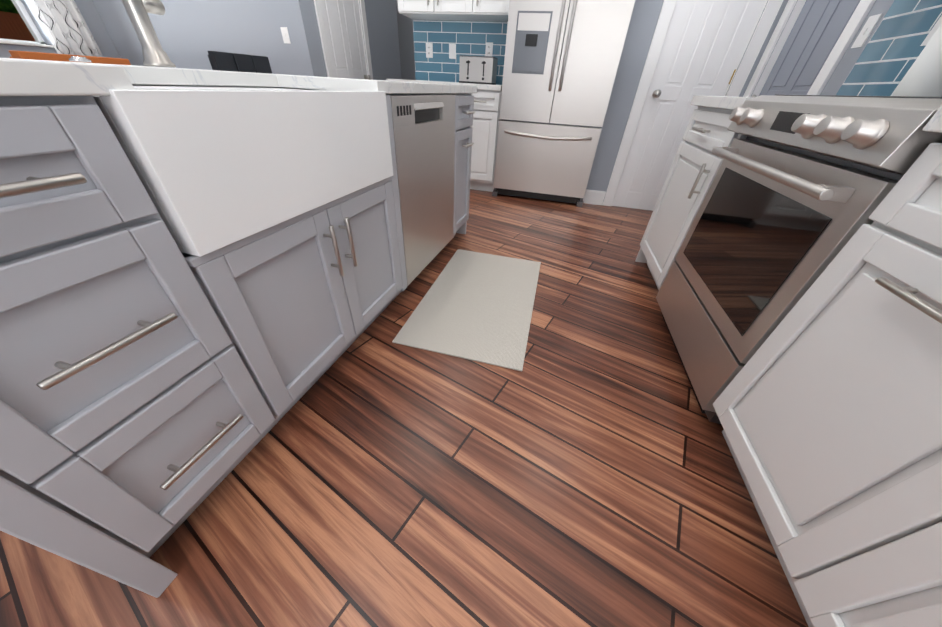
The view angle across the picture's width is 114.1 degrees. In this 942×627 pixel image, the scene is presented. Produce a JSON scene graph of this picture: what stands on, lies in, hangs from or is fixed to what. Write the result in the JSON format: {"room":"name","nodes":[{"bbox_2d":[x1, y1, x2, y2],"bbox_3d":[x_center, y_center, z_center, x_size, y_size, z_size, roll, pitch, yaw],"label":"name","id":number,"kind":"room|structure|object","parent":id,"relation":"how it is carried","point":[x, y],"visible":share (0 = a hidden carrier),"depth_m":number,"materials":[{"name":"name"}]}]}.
{"room":"kitchen","nodes":[
{"label":"kitchen","id":0,"kind":"room"},
{"bbox_2d":[0,0,119,57],"bbox_3d":[-4.672,-1.996,1.320,0.200,2.970,4.770,11,37,10],"label":"wall","id":1,"kind":"structure","parent":0,"point":[95,25],"depth_m":3.18,"materials":[{"name":"grey paint"}]},
{"bbox_2d":[0,0,45,44],"bbox_3d":[-4.412,-2.862,2.140,0.067,1.400,1.330,11,37,10],"label":"window","id":2,"kind":"structure","parent":1,"relation":"in","point":[27,20],"depth_m":2.91,"materials":[{"name":"white wood"}]},
{"bbox_2d":[0,41,53,47],"bbox_3d":[-4.345,-2.290,2.534,0.165,0.020,1.330,11,37,10],"label":"window sill","id":3,"kind":"structure","parent":1,"relation":"attached to","point":[26,44],"depth_m":2.86,"materials":[{"name":"white wood"}]},
{"bbox_2d":[583,189,605,204],"bbox_3d":[-1.504,-0.403,1.816,6.350,0.130,8.300,11,37,10],"label":"baseboard","id":4,"kind":"structure","parent":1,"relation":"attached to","point":[595,197],"depth_m":3.04,"materials":[{"name":"white wood"}]},
{"bbox_3d":[-4.163,-3.427,1.629,0.131,0.060,1.974,11,37,10],"label":"curtain rod","id":5,"kind":"object","parent":1,"relation":"attached to","visible":0},
{"bbox_2d":[28,0,102,56],"bbox_3d":[-3.973,-3.025,2.863,0.078,2.040,0.389,11,37,10],"label":"curtain","id":6,"kind":"object","parent":5,"relation":"hanging from","point":[65,26],"visible":0.4,"depth_m":3.00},
{"bbox_2d":[92,0,320,76],"bbox_3d":[-2.844,-3.151,3.013,2.700,2.970,0.120,11,37,10],"label":"wall","id":7,"kind":"structure","parent":0,"point":[190,34],"depth_m":3.06,"materials":[{"name":"grey paint"}]},
{"bbox_2d":[280,27,290,43],"bbox_3d":[-1.783,-2.671,2.933,0.072,0.116,0.012,11,37,10],"label":"light switch","id":8,"kind":"object","parent":7,"relation":"attached to","point":[285,34],"visible":1,"depth_m":2.93,"materials":[{"name":"white plastic"}]},
{"bbox_2d":[307,0,400,80],"bbox_3d":[-1.338,-3.490,3.589,0.120,2.970,1.930,11,37,10],"label":"wall","id":9,"kind":"structure","parent":0,"point":[382,22],"depth_m":4.00,"materials":[{"name":"grey paint"}]},
{"bbox_2d":[314,0,372,79],"bbox_3d":[-1.450,-2.924,3.532,0.138,2.121,0.938,11,37,10],"label":"door frame","id":10,"kind":"structure","parent":9,"relation":"attached to","point":[322,30],"depth_m":3.26,"materials":[{"name":"white wood"}]},
{"bbox_2d":[320,0,369,79],"bbox_3d":[-1.398,-2.874,3.551,0.105,2.024,0.756,11,37,10],"label":"hall door","id":11,"kind":"structure","parent":9,"relation":"in","point":[342,23],"depth_m":3.41,"materials":[{"name":"white wood"}]},
{"bbox_2d":[0,189,807,626],"bbox_3d":[-0.849,-0.614,2.345,7.850,0.100,10.000,11,37,10],"label":"floor","id":12,"kind":"structure","parent":0,"point":[580,469],"depth_m":0.83,"materials":[{"name":"brown wood"}]},
{"bbox_2d":[9,50,130,64],"bbox_3d":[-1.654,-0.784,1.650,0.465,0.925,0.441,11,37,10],"label":"cutting board","id":13,"kind":"object","parent":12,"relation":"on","point":[49,56],"visible":0.12,"depth_m":1.34,"materials":[{"name":"orange wood"}]},
{"bbox_2d":[0,85,476,597],"bbox_3d":[-0.782,-0.448,1.320,1.144,0.865,2.191,11,37,10],"label":"kitchen island","id":14,"kind":"object","parent":12,"relation":"on","point":[206,277],"depth_m":0.57,"materials":[{"name":"grey wood"}]},
{"bbox_2d":[0,57,476,88],"bbox_3d":[-0.943,-0.843,1.083,1.466,0.035,2.264,11,37,10],"label":"island countertop","id":15,"kind":"structure","parent":14,"relation":"on","point":[13,71],"depth_m":0.75,"materials":[{"name":"white stone"}]},
{"bbox_2d":[69,56,91,61],"bbox_3d":[-0.895,-0.581,0.698,0.036,0.009,0.036,11,37,10],"label":"switch","id":16,"kind":"object","parent":15,"relation":"on","point":[78,59],"visible":1,"depth_m":0.69,"materials":[{"name":"silver metal"}]},
{"bbox_2d":[122,0,175,67],"bbox_3d":[-0.734,-0.853,0.665,0.229,0.498,0.098,11,37,10],"label":"faucet","id":17,"kind":"object","parent":15,"relation":"on","point":[153,51],"visible":1,"depth_m":0.77,"materials":[{"name":"silver metal"}]},
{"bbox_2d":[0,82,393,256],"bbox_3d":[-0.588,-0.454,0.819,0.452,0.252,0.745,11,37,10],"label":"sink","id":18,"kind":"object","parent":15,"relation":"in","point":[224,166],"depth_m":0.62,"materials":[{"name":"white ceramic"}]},
{"bbox_2d":[385,94,455,285],"bbox_3d":[-0.202,-0.614,1.501,0.053,0.750,0.635,11,37,10],"label":"dishwasher","id":19,"kind":"object","parent":14,"relation":"in","point":[423,126],"depth_m":1.41,"materials":[{"name":"silver metal"}]},
{"bbox_2d":[208,51,271,73],"bbox_3d":[-1.464,-1.367,2.383,0.454,1.000,0.420,15,38,16],"label":"stool","id":20,"kind":"object","parent":12,"relation":"on","point":[225,61],"visible":0.12,"depth_m":2.12,"materials":[{"name":"black metal"}]},
{"bbox_2d":[387,79,501,191],"bbox_3d":[-0.203,-1.890,3.257,1.085,0.915,0.688,11,37,10],"label":"base cabinet","id":21,"kind":"object","parent":12,"relation":"on","point":[486,109],"visible":0.15,"depth_m":2.89,"materials":[{"name":"white wood"}]},
{"bbox_2d":[459,55,497,84],"bbox_3d":[0.070,-2.344,2.946,0.328,0.206,0.230,11,37,10],"label":"toaster","id":22,"kind":"object","parent":21,"relation":"on","point":[477,69],"visible":0.96,"depth_m":2.87,"materials":[{"name":"silver metal"}]},
{"bbox_2d":[392,249,540,370],"bbox_3d":[0.057,-0.103,1.643,0.560,0.008,0.980,11,37,10],"label":"rug","id":23,"kind":"object","parent":12,"relation":"on","point":[476,306],"visible":1,"depth_m":1.50,"materials":[{"name":"beige fabric"}]},
{"bbox_2d":[492,0,634,206],"bbox_3d":[0.771,-2.007,2.780,0.895,1.765,0.778,11,37,10],"label":"fridge","id":24,"kind":"object","parent":12,"relation":"on","point":[562,60],"visible":1,"depth_m":2.52,"materials":[{"name":"silver metal"}]},
{"bbox_2d":[635,95,941,626],"bbox_3d":[0.815,0.731,-0.173,0.738,0.915,4.916,11,37,10],"label":"base cabinet","id":25,"kind":"object","parent":12,"relation":"on","point":[827,404],"visible":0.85,"depth_m":0.57,"materials":[{"name":"white wood"}]},
{"bbox_2d":[891,24,941,96],"bbox_3d":[1.552,-0.866,0.974,0.150,0.340,0.150,11,37,10],"label":"paper towel","id":26,"kind":"object","parent":25,"relation":"on","point":[922,77],"visible":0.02,"depth_m":1.00,"materials":[{"name":"white paper"}]},
{"bbox_2d":[656,94,941,423],"bbox_3d":[1.175,-0.134,1.006,0.759,0.926,0.715,11,37,10],"label":"range","id":27,"kind":"object","parent":12,"relation":"on","point":[801,188],"visible":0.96,"depth_m":0.85,"materials":[{"name":"silver metal"}]},
{"bbox_2d":[396,0,415,79],"bbox_3d":[-1.066,-4.936,5.548,2.810,2.970,0.120,11,37,10],"label":"wall","id":28,"kind":"structure","parent":0,"point":[406,41],"depth_m":5.55,"materials":[{"name":"grey paint"}]},
{"bbox_2d":[586,0,787,200],"bbox_3d":[1.696,-2.262,2.188,1.000,2.970,0.120,11,37,10],"label":"wall","id":29,"kind":"structure","parent":0,"point":[641,28],"depth_m":2.49,"materials":[{"name":"grey paint"}]},
{"bbox_2d":[612,0,765,210],"bbox_3d":[1.733,-1.831,2.406,0.568,2.024,0.105,11,37,10],"label":"pantry door","id":30,"kind":"structure","parent":29,"relation":"in","point":[704,46],"depth_m":2.41,"materials":[{"name":"white wood"}]},
{"bbox_2d":[602,0,783,205],"bbox_3d":[1.748,-1.902,2.421,0.747,2.121,0.138,11,37,10],"label":"door frame","id":31,"kind":"structure","parent":29,"relation":"attached to","point":[766,21],"depth_m":2.34,"materials":[{"name":"white wood"}]},
{"bbox_2d":[751,0,893,95],"bbox_3d":[1.430,-0.344,-0.402,0.120,2.970,6.490,11,37,10],"label":"wall","id":32,"kind":"structure","parent":0,"point":[843,68],"depth_m":1.53,"materials":[{"name":"grey paint"}]},
{"bbox_2d":[751,0,860,96],"bbox_3d":[2.054,-1.500,1.974,0.105,2.040,0.696,11,37,10],"label":"door","id":33,"kind":"structure","parent":32,"relation":"in","point":[819,26],"depth_m":1.89,"materials":[{"name":"grey wood"}]},
{"bbox_2d":[743,0,875,96],"bbox_3d":[2.079,-1.530,1.944,0.138,2.126,0.888,11,37,10],"label":"door frame","id":34,"kind":"structure","parent":32,"relation":"attached to","point":[853,25],"depth_m":2.02,"materials":[{"name":"white wood"}]},
{"bbox_2d":[851,13,882,47],"bbox_3d":[1.901,-1.359,1.472,0.012,0.116,0.072,11,37,10],"label":"light switch","id":35,"kind":"object","parent":32,"relation":"attached to","point":[866,30],"visible":1,"depth_m":1.47,"materials":[{"name":"white plastic"}]},
{"bbox_2d":[836,0,941,95],"bbox_3d":[1.256,0.113,-0.480,0.008,0.481,4.900,11,37,10],"label":"backsplash","id":36,"kind":"structure","parent":32,"relation":"attached to","point":[890,53],"depth_m":1.32,"materials":[{"name":"tile"}]},
{"bbox_2d":[920,15,941,45],"bbox_3d":[1.776,-1.088,1.149,0.012,0.116,0.072,11,37,10],"label":"outlet","id":37,"kind":"object","parent":36,"relation":"attached to","point":[932,32],"visible":0.46,"depth_m":1.18,"materials":[{"name":"white plastic"}]},
{"bbox_3d":[0.396,-2.856,2.880,1.980,2.970,0.120,11,37,10],"label":"wall","id":38,"kind":"structure","parent":0,"visible":0},
{"bbox_2d":[398,0,509,21],"bbox_3d":[0.352,-3.059,2.420,1.980,1.040,0.388,11,37,10],"label":"upper cabinet","id":39,"kind":"object","parent":38,"relation":"attached to","point":[475,10],"visible":0.9,"depth_m":2.70,"materials":[{"name":"white wood"}]},
{"bbox_2d":[413,20,507,84],"bbox_3d":[-0.077,-2.642,3.103,1.068,0.481,0.008,11,37,10],"label":"backsplash","id":40,"kind":"structure","parent":38,"relation":"attached to","point":[470,38],"depth_m":3.07,"materials":[{"name":"tile"}]},
{"bbox_2d":[426,43,432,57],"bbox_3d":[-0.431,-2.716,3.152,0.072,0.116,0.009,11,37,10],"label":"outlet","id":41,"kind":"object","parent":40,"relation":"attached to","point":[429,46],"depth_m":3.15,"materials":[{"name":"white plastic"}]},
{"bbox_2d":[449,44,455,58],"bbox_3d":[-0.189,-2.667,3.107,0.072,0.116,0.012,11,37,10],"label":"outlet","id":42,"kind":"object","parent":40,"relation":"attached to","point":[452,50],"depth_m":3.11,"materials":[{"name":"white plastic"}]},
{"bbox_2d":[485,42,492,55],"bbox_3d":[0.179,-2.613,3.030,0.072,0.116,0.009,11,37,10],"label":"outlet","id":43,"kind":"object","parent":40,"relation":"attached to","point":[489,45],"depth_m":3.02,"materials":[{"name":"white plastic"}]},
{"label":"outside","id":44,"kind":"structure","parent":0,"visible":0},
{"bbox_2d":[0,0,34,40],"bbox_3d":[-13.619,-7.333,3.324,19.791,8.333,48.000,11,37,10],"label":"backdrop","id":45,"kind":"structure","parent":44,"point":[12,25],"depth_m":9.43,"materials":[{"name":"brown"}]}
]}

